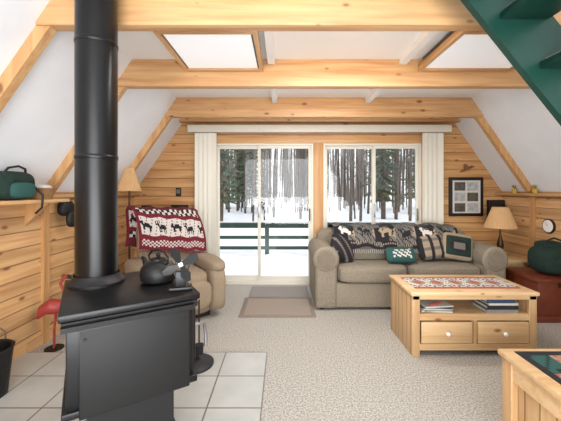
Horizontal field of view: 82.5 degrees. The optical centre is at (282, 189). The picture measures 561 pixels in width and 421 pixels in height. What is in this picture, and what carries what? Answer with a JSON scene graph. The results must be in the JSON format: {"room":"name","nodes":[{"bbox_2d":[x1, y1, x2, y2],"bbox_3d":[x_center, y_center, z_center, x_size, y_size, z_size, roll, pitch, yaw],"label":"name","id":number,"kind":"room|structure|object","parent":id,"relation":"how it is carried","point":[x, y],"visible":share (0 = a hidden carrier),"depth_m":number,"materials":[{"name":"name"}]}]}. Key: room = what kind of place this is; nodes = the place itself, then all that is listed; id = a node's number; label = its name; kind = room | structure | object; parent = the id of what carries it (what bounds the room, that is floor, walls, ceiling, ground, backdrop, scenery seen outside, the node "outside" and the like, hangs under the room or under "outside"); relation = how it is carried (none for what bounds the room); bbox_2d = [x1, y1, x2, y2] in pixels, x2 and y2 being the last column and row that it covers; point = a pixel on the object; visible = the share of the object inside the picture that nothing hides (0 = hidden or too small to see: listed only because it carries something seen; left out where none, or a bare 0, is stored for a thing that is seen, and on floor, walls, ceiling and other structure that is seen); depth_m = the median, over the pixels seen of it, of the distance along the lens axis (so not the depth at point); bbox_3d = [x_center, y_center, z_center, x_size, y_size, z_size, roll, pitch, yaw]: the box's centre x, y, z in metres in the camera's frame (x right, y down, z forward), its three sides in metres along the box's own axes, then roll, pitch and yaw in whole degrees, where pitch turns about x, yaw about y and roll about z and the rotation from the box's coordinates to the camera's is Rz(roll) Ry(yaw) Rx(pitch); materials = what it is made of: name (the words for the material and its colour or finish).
{"room":"cabin living room","nodes":[
{"label":"cabin living room","id":0,"kind":"room"},
{"bbox_2d":[0,191,134,360],"bbox_3d":[-2.150,0.680,0.465,0.100,1.320,8.130,0,0,0],"label":"wall","id":1,"kind":"structure","parent":0,"point":[20,244],"depth_m":2.64,"materials":[{"name":"brown wood"}]},
{"bbox_2d":[0,198,69,225],"bbox_3d":[-1.955,0.181,2.360,0.290,0.218,0.720,0,0,0],"label":"wall shelf","id":2,"kind":"object","parent":1,"relation":"attached to","point":[31,205],"visible":0.81,"depth_m":2.60,"materials":[{"name":"brown wood"}]},
{"bbox_2d":[0,165,43,213],"bbox_3d":[-1.873,0.002,2.229,0.195,0.349,0.318,0,0,0],"label":"duffel bag","id":3,"kind":"object","parent":2,"relation":"on","point":[14,185],"visible":1,"depth_m":2.17,"materials":[{"name":"fabric"}]},
{"bbox_2d":[30,184,54,198],"bbox_3d":[-1.885,0.013,2.500,0.180,0.115,0.180,0,0,0],"label":"wicker basket","id":4,"kind":"object","parent":2,"relation":"on","point":[47,190],"visible":0.71,"depth_m":2.46,"materials":[{"name":"beige wicker"}]},
{"bbox_2d":[27,324,60,351],"bbox_3d":[-2.091,1.295,3.575,0.018,0.090,1.910,0,0,0],"label":"baseboard","id":5,"kind":"structure","parent":1,"relation":"attached to","point":[33,344],"depth_m":2.73,"materials":[{"name":"brown wood"}]},
{"bbox_2d":[57,201,73,226],"bbox_3d":[-2.028,0.211,3.002,0.136,0.278,0.175,0,0,0],"label":"cap","id":6,"kind":"object","parent":1,"relation":"hanging from","point":[66,209],"visible":0.72,"depth_m":2.96,"materials":[{"name":"fabric"}]},
{"bbox_2d":[28,193,141,198],"bbox_3d":[-2.050,0.055,0.465,0.100,0.030,8.130,0,0,0],"label":"trim","id":7,"kind":"structure","parent":1,"relation":"attached to","point":[119,194],"depth_m":3.00,"materials":[{"name":"brown wood"}]},
{"bbox_2d":[0,0,181,191],"bbox_3d":[-0.850,-1.909,0.535,2.700,3.858,8.270,0,0,0],"label":"sloped wall","id":8,"kind":"structure","parent":0,"point":[37,122],"depth_m":2.33,"materials":[{"name":"white paint"}]},
{"bbox_2d":[0,25,56,112],"bbox_3d":[-1.657,0.105,1.880,0.885,2.470,0.070,0,0,0],"label":"rafter","id":9,"kind":"object","parent":8,"relation":"attached to","point":[39,37],"visible":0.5,"depth_m":1.84,"materials":[{"name":"brown wood"}]},
{"bbox_2d":[41,87,126,344],"bbox_3d":[-1.657,0.105,2.810,0.885,2.470,0.070,0,0,0],"label":"rafter","id":10,"kind":"object","parent":8,"relation":"attached to","point":[67,164],"visible":0.43,"depth_m":2.78,"materials":[{"name":"brown wood"}]},
{"bbox_2d":[118,117,171,191],"bbox_3d":[-1.657,0.105,3.960,0.885,2.470,0.070,0,0,0],"label":"rafter","id":11,"kind":"object","parent":8,"relation":"attached to","point":[165,121],"visible":0.29,"depth_m":3.92,"materials":[{"name":"brown wood"}]},
{"bbox_2d":[32,285,560,420],"bbox_3d":[0.500,1.390,0.515,5.500,0.100,8.430,0,0,0],"label":"floor","id":12,"kind":"structure","parent":0,"point":[341,363],"depth_m":2.43,"materials":[{"name":"beige carpet"}]},
{"bbox_2d":[36,274,71,351],"bbox_3d":[-1.921,1.030,2.704,0.277,0.619,0.140,0,0,-20],"label":"figurine","id":13,"kind":"object","parent":12,"relation":"on","point":[51,306],"visible":0.77,"depth_m":2.67,"materials":[{"name":"metal"}]},
{"bbox_2d":[118,168,140,258],"bbox_3d":[-1.800,0.540,3.750,0.260,1.600,0.260,0,0,0],"label":"floor lamp","id":14,"kind":"object","parent":12,"relation":"on","point":[129,182],"visible":0.58,"depth_m":3.69,"materials":[{"name":"beige fabric"}]},
{"bbox_2d":[0,352,266,420],"bbox_3d":[-1.115,1.334,1.010,1.970,0.012,3.220,0,0,0],"label":"floor","id":15,"kind":"structure","parent":12,"relation":"on","point":[232,389],"depth_m":2.12,"materials":[{"name":"white tile"}]},
{"bbox_2d":[0,327,15,397],"bbox_3d":[-1.900,1.105,2.060,0.274,0.445,0.276,0,0,0],"label":"bucket","id":16,"kind":"object","parent":15,"relation":"on","point":[6,345],"visible":1,"depth_m":2.07,"materials":[{"name":"metal"}]},
{"bbox_2d":[57,0,206,420],"bbox_3d":[-0.758,0.101,1.648,0.629,2.459,0.617,0,0,-32],"label":"wood stove","id":17,"kind":"object","parent":15,"relation":"on","point":[130,343],"visible":0.91,"depth_m":1.51,"materials":[{"name":"black metal"}]},
{"bbox_2d":[139,248,174,284],"bbox_3d":[-0.679,0.401,1.719,0.206,0.176,0.188,0,0,-7],"label":"kettle","id":18,"kind":"object","parent":17,"relation":"on","point":[151,270],"visible":0.94,"depth_m":1.66,"materials":[{"name":"metal"}]},
{"bbox_2d":[162,248,198,291],"bbox_3d":[-0.501,0.382,1.568,0.166,0.213,0.095,0,0,-17],"label":"fan","id":19,"kind":"object","parent":17,"relation":"on","point":[183,275],"visible":1,"depth_m":1.54,"materials":[{"name":"black metal"}]},
{"bbox_2d":[193,300,213,373],"bbox_3d":[-0.680,1.078,2.440,0.300,0.500,0.300,0,0,0],"label":"stand","id":20,"kind":"object","parent":15,"relation":"on","point":[203,362],"visible":0.44,"depth_m":2.42,"materials":[{"name":"cast iron"},{"name":"black steel"}]},
{"bbox_2d":[124,225,225,318],"bbox_3d":[-1.191,0.805,3.498,0.944,1.069,0.908,0,0,-36],"label":"recliner armchair","id":21,"kind":"object","parent":12,"relation":"on","point":[208,278],"visible":0.26,"depth_m":3.34,"materials":[{"name":"fabric"}]},
{"bbox_2d":[125,206,206,253],"bbox_3d":[-1.350,0.465,3.722,0.822,0.577,0.531,0,0,-36],"label":"blanket","id":22,"kind":"object","parent":21,"relation":"on","point":[164,228],"visible":0.99,"depth_m":3.61,"materials":[{"name":"red fabric"}]},
{"bbox_2d":[238,298,315,317],"bbox_3d":[-0.060,1.333,3.660,0.820,0.013,0.600,0,0,0],"label":"door mat","id":23,"kind":"object","parent":12,"relation":"on","point":[251,307],"visible":1,"depth_m":3.58,"materials":[{"name":"beige fabric"}]},
{"bbox_2d":[249,286,308,296],"bbox_3d":[-0.050,1.334,4.205,0.760,0.012,0.430,0,0,0],"label":"mat","id":24,"kind":"object","parent":12,"relation":"on","point":[256,291],"visible":1,"depth_m":4.19,"materials":[{"name":"grey fabric"}]},
{"bbox_2d":[308,227,507,308],"bbox_3d":[1.420,0.915,3.940,2.170,0.850,0.840,0,0,0],"label":"sofa","id":25,"kind":"object","parent":12,"relation":"on","point":[365,281],"visible":0.51,"depth_m":3.56,"materials":[{"name":"fabric"}]},
{"bbox_2d":[330,233,354,262],"bbox_3d":[0.700,0.695,3.770,0.412,0.378,0.178,0,0,-29],"label":"patterned throw pillow","id":26,"kind":"object","parent":25,"relation":"on","point":[341,245],"visible":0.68,"depth_m":3.70,"materials":[{"name":"black fabric"}]},
{"bbox_2d":[328,222,458,252],"bbox_3d":[1.371,0.581,4.083,1.502,0.330,0.622,0,0,0],"label":"throw blanket","id":27,"kind":"object","parent":25,"relation":"on","point":[378,236],"depth_m":3.87,"materials":[{"name":"multicoloured fabric"}]},
{"bbox_2d":[385,247,416,262],"bbox_3d":[1.360,0.750,3.700,0.340,0.169,0.144,0,0,-3],"label":"lumbar pillow","id":28,"kind":"object","parent":25,"relation":"on","point":[393,254],"visible":1,"depth_m":3.65,"materials":[{"name":"teal fabric"}]},
{"bbox_2d":[416,235,444,259],"bbox_3d":[1.760,0.680,3.800,0.334,0.293,0.156,0,0,-6],"label":"throw pillow","id":29,"kind":"object","parent":25,"relation":"on","point":[430,247],"visible":0.95,"depth_m":3.75,"materials":[{"name":"beige fabric"}]},
{"bbox_2d":[442,232,472,260],"bbox_3d":[2.060,0.670,3.790,0.364,0.333,0.169,0,0,6],"label":"throw pillow","id":30,"kind":"object","parent":25,"relation":"on","point":[456,246],"visible":0.91,"depth_m":3.73,"materials":[{"name":"green fabric"}]},
{"bbox_2d":[389,275,539,356],"bbox_3d":[1.540,1.080,2.815,1.030,0.520,0.580,0,0,0],"label":"coffee table","id":31,"kind":"object","parent":12,"relation":"on","point":[468,327],"visible":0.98,"depth_m":2.58,"materials":[{"name":"brown wood"}]},
{"bbox_2d":[420,300,452,312],"bbox_3d":[1.270,0.965,2.710,0.261,0.069,0.217,0,0,0],"label":"pile","id":32,"kind":"object","parent":31,"relation":"on","point":[443,306],"visible":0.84,"depth_m":2.63,"materials":[{"name":"paper"}]},
{"bbox_2d":[401,277,519,288],"bbox_3d":[1.540,0.817,2.825,0.880,0.005,0.330,0,0,0],"label":"table runner","id":33,"kind":"object","parent":31,"relation":"on","point":[416,282],"visible":1,"depth_m":2.82,"materials":[{"name":"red fabric"}]},
{"bbox_2d":[472,300,517,312],"bbox_3d":[1.785,0.941,2.700,0.270,0.117,0.200,0,0,0],"label":"book stack","id":34,"kind":"object","parent":31,"relation":"on","point":[488,306],"visible":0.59,"depth_m":2.61,"materials":[{"name":"paper"}]},
{"bbox_2d":[460,0,560,125],"bbox_3d":[1.797,-0.035,1.242,2.510,2.750,0.765,0,0,0],"label":"staircase","id":35,"kind":"structure","parent":12,"relation":"on","point":[527,33],"depth_m":1.58,"materials":[{"name":"green paint"}]},
{"bbox_2d":[506,254,527,266],"bbox_3d":[2.790,1.095,4.080,0.420,0.490,0.440,0,0,0],"label":"end table","id":36,"kind":"object","parent":12,"relation":"on","point":[513,261],"visible":0.11,"depth_m":3.89,"materials":[{"name":"brown wood"}]},
{"bbox_2d":[483,207,517,248],"bbox_3d":[2.770,0.534,4.080,0.370,0.630,0.370,0,0,0],"label":"table lamp","id":37,"kind":"object","parent":36,"relation":"on","point":[499,218],"visible":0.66,"depth_m":3.99,"materials":[{"name":"beige fabric"}]},
{"bbox_2d":[498,349,560,420],"bbox_3d":[1.530,1.080,1.290,0.840,0.520,0.740,0,0,0],"label":"side table","id":38,"kind":"object","parent":12,"relation":"on","point":[528,394],"visible":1,"depth_m":1.51,"materials":[{"name":"brown wood"}]},
{"bbox_2d":[514,351,560,383],"bbox_3d":[1.520,0.818,1.320,0.700,0.003,0.600,0,0,0],"label":"tablecloth","id":39,"kind":"object","parent":38,"relation":"on","point":[548,362],"visible":1,"depth_m":1.53,"materials":[{"name":"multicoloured fabric"}]},
{"bbox_2d":[506,267,560,322],"bbox_3d":[2.815,1.120,3.480,0.510,0.440,0.520,0,0,0],"label":"wooden chest","id":40,"kind":"object","parent":12,"relation":"on","point":[548,286],"visible":0.46,"depth_m":3.24,"materials":[{"name":"brown wood"}]},
{"bbox_2d":[527,237,560,274],"bbox_3d":[2.880,0.701,3.450,0.340,0.399,0.360,0,0,0],"label":"duffel bag","id":41,"kind":"object","parent":40,"relation":"on","point":[544,257],"visible":1,"depth_m":3.38,"materials":[{"name":"fabric"}]},
{"bbox_2d":[118,31,487,97],"bbox_3d":[0.500,-1.160,0.465,3.600,0.060,8.130,0,0,0],"label":"ceiling","id":42,"kind":"structure","parent":0,"point":[136,44],"depth_m":2.61,"materials":[{"name":"white paint"}]},
{"bbox_2d":[153,31,262,71],"bbox_3d":[-0.505,-1.075,2.412,0.670,0.110,0.685,0,0,0],"label":"skylight panel","id":43,"kind":"object","parent":42,"relation":"in","point":[195,51],"depth_m":2.35,"materials":[{"name":"white glass"}]},
{"bbox_2d":[35,0,560,30],"bbox_3d":[0.500,-1.038,1.870,3.837,0.185,0.080,0,0,0],"label":"ceiling beam","id":44,"kind":"structure","parent":42,"relation":"attached to","point":[133,15],"depth_m":1.83,"materials":[{"name":"brown wood"}]},
{"bbox_2d":[164,98,483,117],"bbox_3d":[0.500,-1.012,3.950,3.907,0.235,0.080,0,0,0],"label":"ceiling beam","id":45,"kind":"structure","parent":42,"relation":"attached to","point":[181,107],"depth_m":3.91,"materials":[{"name":"brown wood"}]},
{"bbox_2d":[118,59,530,88],"bbox_3d":[0.500,-1.012,2.800,3.907,0.235,0.080,0,0,0],"label":"ceiling beam","id":46,"kind":"structure","parent":42,"relation":"attached to","point":[139,73],"depth_m":2.76,"materials":[{"name":"brown wood"}]},
{"bbox_2d":[264,31,438,102],"bbox_3d":[0.465,-1.095,2.910,1.190,0.070,1.980,0,0,0],"label":"trim","id":47,"kind":"structure","parent":42,"relation":"attached to","point":[425,37],"depth_m":2.50,"materials":[{"name":"white wood"}]},
{"bbox_2d":[418,31,514,71],"bbox_3d":[1.560,-1.075,2.412,0.800,0.110,0.685,0,0,0],"label":"skylight panel","id":48,"kind":"object","parent":42,"relation":"in","point":[458,51],"depth_m":2.47,"materials":[{"name":"white glass"}]},
{"bbox_2d":[135,124,501,257],"bbox_3d":[0.500,-1.189,4.600,5.200,5.058,0.140,0,0,0],"label":"wall","id":49,"kind":"structure","parent":0,"point":[174,168],"depth_m":4.53,"materials":[{"name":"brown wood"}]},
{"bbox_2d":[176,188,180,195],"bbox_3d":[-1.475,0.030,4.515,0.070,0.120,0.030,0,0,0],"label":"thermostat","id":50,"kind":"object","parent":49,"relation":"attached to","point":[178,190],"visible":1,"depth_m":4.50,"materials":[{"name":"grey plastic"}]},
{"bbox_2d":[171,205,187,207],"bbox_3d":[-1.460,0.242,4.506,0.240,0.064,0.049,0,0,0],"label":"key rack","id":51,"kind":"object","parent":49,"relation":"attached to","point":[173,206],"visible":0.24,"depth_m":4.51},
{"bbox_2d":[195,133,216,255],"bbox_3d":[-1.076,0.235,4.455,0.300,2.069,0.030,0,0,0],"label":"vertical blind","id":52,"kind":"object","parent":49,"relation":"attached to","point":[205,143],"visible":0.84,"depth_m":4.45,"materials":[{"name":"white fabric"}]},
{"bbox_2d":[217,143,312,284],"bbox_3d":[-0.275,0.340,4.590,1.410,2.000,0.120,0,0,0],"label":"door","id":53,"kind":"structure","parent":49,"relation":"in","point":[258,279],"depth_m":4.55,"materials":[{"name":"white plastic"}]},
{"bbox_2d":[217,136,421,237],"bbox_3d":[0.490,0.290,4.519,3.080,2.100,0.022,0,0,0],"label":"door frame","id":54,"kind":"structure","parent":49,"relation":"attached to","point":[317,141],"depth_m":4.51,"materials":[{"name":"brown wood"}]},
{"bbox_2d":[187,125,451,132],"bbox_3d":[0.505,-0.850,4.457,3.650,0.100,0.095,0,0,0],"label":"blind headrail","id":55,"kind":"object","parent":49,"relation":"attached to","point":[190,128],"visible":1,"depth_m":4.41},
{"bbox_2d":[179,118,459,123],"bbox_3d":[0.500,-1.035,4.455,3.900,0.190,0.150,0,0,0],"label":"ceiling beam","id":56,"kind":"structure","parent":49,"relation":"attached to","point":[182,120],"depth_m":4.38,"materials":[{"name":"brown wood"}]},
{"bbox_2d":[323,143,420,227],"bbox_3d":[1.265,0.340,4.590,1.390,2.000,0.120,0,0,0],"label":"door","id":57,"kind":"structure","parent":49,"relation":"in","point":[373,146],"depth_m":4.55,"materials":[{"name":"white plastic"}]},
{"bbox_2d":[422,133,443,223],"bbox_3d":[2.084,0.235,4.455,0.300,2.069,0.030,0,0,0],"label":"vertical blind","id":58,"kind":"object","parent":49,"relation":"attached to","point":[432,143],"visible":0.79,"depth_m":4.45,"materials":[{"name":"white fabric"}]},
{"bbox_2d":[448,177,482,215],"bbox_3d":[2.580,0.095,4.511,0.480,0.550,0.037,0,0,0],"label":"framed picture","id":59,"kind":"object","parent":49,"relation":"attached to","point":[465,194],"visible":1,"depth_m":4.50,"materials":[{"name":"black painted wood"},{"name":"glass"},{"name":"photo paper"}]},
{"bbox_2d":[460,164,473,171],"bbox_3d":[2.599,-0.312,4.512,0.202,0.116,0.035,0,0,0],"label":"wall ornament","id":60,"kind":"object","parent":49,"relation":"attached to","point":[466,167],"visible":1,"depth_m":4.50,"materials":[{"name":"brown wood"}]},
{"bbox_2d":[487,200,504,216],"bbox_3d":[2.970,0.290,4.482,0.220,0.300,0.095,0,0,0],"label":"framed picture","id":61,"kind":"object","parent":49,"relation":"attached to","point":[490,203],"visible":0.45,"depth_m":4.44},
{"bbox_2d":[455,89,560,191],"bbox_3d":[1.850,-1.909,0.535,2.700,3.858,8.270,0,0,0],"label":"sloped wall","id":62,"kind":"structure","parent":0,"point":[525,127],"depth_m":3.63,"materials":[{"name":"white paint"}]},
{"bbox_2d":[474,117,535,266],"bbox_3d":[2.658,0.105,3.960,0.885,2.470,0.070,0,0,0],"label":"rafter","id":63,"kind":"object","parent":62,"relation":"attached to","point":[481,121],"visible":0.54,"depth_m":3.92,"materials":[{"name":"brown wood"}]},
{"bbox_2d":[502,191,560,266],"bbox_3d":[3.150,0.680,0.465,0.100,1.320,8.130,0,0,0],"label":"wall","id":64,"kind":"structure","parent":0,"point":[516,241],"depth_m":4.09,"materials":[{"name":"brown wood"}]},
{"bbox_2d":[495,193,560,195],"bbox_3d":[3.050,0.055,0.465,0.100,0.030,8.130,0,0,0],"label":"trim","id":65,"kind":"structure","parent":64,"relation":"attached to","point":[519,194],"depth_m":3.88,"materials":[{"name":"brown wood"}]},
{"bbox_2d":[512,185,517,192],"bbox_3d":[3.040,-0.014,4.200,0.064,0.106,0.064,0,0,0],"label":"pot","id":66,"kind":"object","parent":65,"relation":"on","point":[514,190],"visible":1,"depth_m":4.18,"materials":[{"name":"yellow ceramic"}]},
{"bbox_2d":[532,185,537,192],"bbox_3d":[3.040,-0.014,3.860,0.064,0.106,0.064,0,0,0],"label":"pot","id":67,"kind":"object","parent":65,"relation":"on","point":[534,190],"visible":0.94,"depth_m":3.84,"materials":[{"name":"yellow ceramic"}]},
{"bbox_2d":[542,219,555,232],"bbox_3d":[3.086,0.420,3.720,0.029,0.170,0.170,0,0,0],"label":"clock","id":68,"kind":"object","parent":64,"relation":"attached to","point":[548,225],"visible":1,"depth_m":3.70,"materials":[{"name":"white metal"}]},
{"label":"outside","id":69,"kind":"structure","parent":0,"visible":0},
{"bbox_2d":[220,192,414,250],"bbox_3d":[0.000,1.194,59.898,180.000,1.202,110.004,0,0,0],"label":"snow","id":70,"kind":"object","parent":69,"point":[287,212],"visible":0.02,"depth_m":18.21,"materials":[{"name":"white snow"}]},
{"bbox_2d":[220,149,414,220],"bbox_3d":[0.406,-9.116,49.127,142.104,21.711,72.511,0,0,0],"label":"forest trees","id":71,"kind":"object","parent":70,"relation":"on","point":[349,180],"visible":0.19,"depth_m":21.35,"materials":[{"name":"green plant"}]},
{"bbox_3d":[1.000,1.710,5.960,10.000,0.100,2.580,0,0,0],"label":"deck","id":72,"kind":"object","parent":70,"relation":"on","visible":0},
{"bbox_2d":[220,221,414,254],"bbox_3d":[1.000,1.165,7.000,10.000,0.950,0.140,0,0,0],"label":"deck railing","id":73,"kind":"object","parent":72,"relation":"on","point":[223,224],"visible":0.09,"depth_m":6.98,"materials":[{"name":"green wood"}]},
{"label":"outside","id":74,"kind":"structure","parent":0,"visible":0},
{"bbox_2d":[220,250,307,275],"bbox_3d":[0.998,1.452,5.988,10.011,0.274,2.636,0,0,0],"label":"snow","id":75,"kind":"object","parent":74,"point":[237,262],"visible":0.13,"depth_m":6.13,"materials":[{"name":"white snow"}]}
]}

